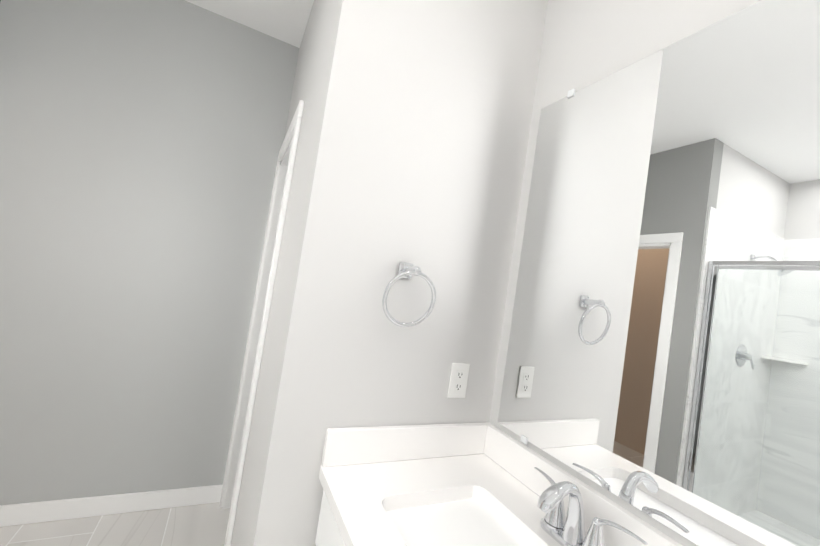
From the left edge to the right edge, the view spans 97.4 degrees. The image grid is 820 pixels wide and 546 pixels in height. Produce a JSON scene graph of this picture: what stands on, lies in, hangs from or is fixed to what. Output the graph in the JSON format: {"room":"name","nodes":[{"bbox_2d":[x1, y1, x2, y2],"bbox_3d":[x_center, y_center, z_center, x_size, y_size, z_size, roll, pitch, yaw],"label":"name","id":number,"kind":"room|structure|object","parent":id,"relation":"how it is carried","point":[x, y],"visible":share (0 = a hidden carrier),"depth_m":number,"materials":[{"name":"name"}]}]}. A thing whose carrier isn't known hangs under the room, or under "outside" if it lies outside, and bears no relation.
{"room":"bathroom","nodes":[
{"label":"bathroom","id":0,"kind":"room"},
{"bbox_2d":[0,502,229,545],"bbox_3d":[-0.833,1.362,0.359,4.900,0.100,6.500,10,-3,-26],"label":"floor","id":1,"kind":"structure","parent":0,"point":[200,525],"depth_m":1.79,"materials":[{"name":"tile"}]},
{"bbox_2d":[315,496,342,545],"bbox_3d":[0.514,1.070,-0.061,0.562,0.846,2.611,10,-3,-26],"label":"bathroom vanity","id":2,"kind":"object","parent":1,"relation":"on","point":[326,535],"depth_m":0.92,"materials":[{"name":"white"}]},
{"bbox_2d":[319,454,530,545],"bbox_3d":[0.574,0.633,-0.046,0.576,0.037,2.611,10,-3,-26],"label":"countertop","id":3,"kind":"structure","parent":2,"relation":"on","point":[357,497],"depth_m":0.96,"materials":[{"name":"white stone"}]},
{"bbox_2d":[387,490,526,545],"bbox_3d":[0.154,0.695,0.728,0.370,0.173,0.550,10,-3,-26],"label":"sink","id":4,"kind":"object","parent":3,"relation":"in","point":[456,519],"depth_m":0.89,"materials":[{"name":"white ceramic"}]},
{"bbox_2d":[523,462,650,545],"bbox_3d":[0.342,0.540,0.804,0.150,0.145,0.289,10,-3,-26],"label":"faucet","id":5,"kind":"object","parent":3,"relation":"on","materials":[{"name":"silver metal"}]},
{"bbox_2d":[0,0,298,504],"bbox_3d":[-0.777,-0.003,2.311,3.150,2.770,0.140,10,-3,-26],"label":"wall","id":6,"kind":"structure","parent":0,"point":[141,141],"depth_m":1.89,"materials":[{"name":"grey paint"}]},
{"bbox_2d":[0,484,222,526],"bbox_3d":[-1.661,1.195,1.834,1.290,0.100,0.013,10,-3,-26],"label":"baseboard","id":7,"kind":"structure","parent":6,"relation":"attached to","point":[35,512],"depth_m":1.87,"materials":[{"name":"white paint"}]},
{"bbox_2d":[185,0,313,47],"bbox_3d":[-0.404,-1.474,0.474,4.900,0.100,6.500,10,-3,-26],"label":"ceiling","id":8,"kind":"structure","parent":0,"point":[286,21],"depth_m":1.98,"materials":[{"name":"white paint"}]},
{"bbox_2d":[231,0,335,545],"bbox_3d":[-0.575,0.001,1.658,0.120,2.770,1.250,10,-3,-26],"label":"wall","id":9,"kind":"structure","parent":0,"point":[310,66],"depth_m":1.27,"materials":[{"name":"white paint"}]},
{"bbox_2d":[220,100,303,545],"bbox_3d":[-0.714,0.326,1.829,0.156,2.100,0.808,10,-3,-26],"label":"trim","id":10,"kind":"structure","parent":9,"relation":"attached to","point":[256,335],"depth_m":2.06,"materials":[{"name":"white paint"}]},
{"bbox_2d":[247,0,547,545],"bbox_3d":[-0.009,0.067,1.174,0.720,2.770,0.120,10,-3,-26],"label":"wall","id":11,"kind":"structure","parent":0,"point":[420,140],"depth_m":1.09,"materials":[{"name":"white paint"}]},
{"bbox_2d":[321,422,486,465],"bbox_3d":[0.009,0.526,1.117,0.553,0.099,0.020,10,-3,-26],"label":"backsplash","id":12,"kind":"structure","parent":11,"relation":"attached to","point":[351,446],"depth_m":1.09,"materials":[{"name":"white stone"}]},
{"bbox_2d":[382,262,435,326],"bbox_3d":[-0.006,0.064,1.056,0.169,0.190,0.092,10,-3,-26],"label":"towel ring","id":13,"kind":"object","parent":11,"relation":"attached to","point":[407,270],"visible":1,"depth_m":1.04,"materials":[{"name":"silver metal"}]},
{"bbox_2d":[447,363,469,397],"bbox_3d":[0.162,0.357,1.195,0.070,0.115,0.007,10,-3,-26],"label":"electrical outlet","id":14,"kind":"object","parent":11,"relation":"attached to","point":[458,380],"visible":1,"depth_m":1.19,"materials":[{"name":"white plastic"}]},
{"bbox_2d":[489,0,819,545],"bbox_3d":[0.957,0.171,0.126,0.131,2.770,2.855,10,-3,-26],"label":"mirror","id":15,"kind":"object","parent":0,"point":[662,365],"depth_m":0.80,"materials":[{"name":"silver mirror"}]}
]}

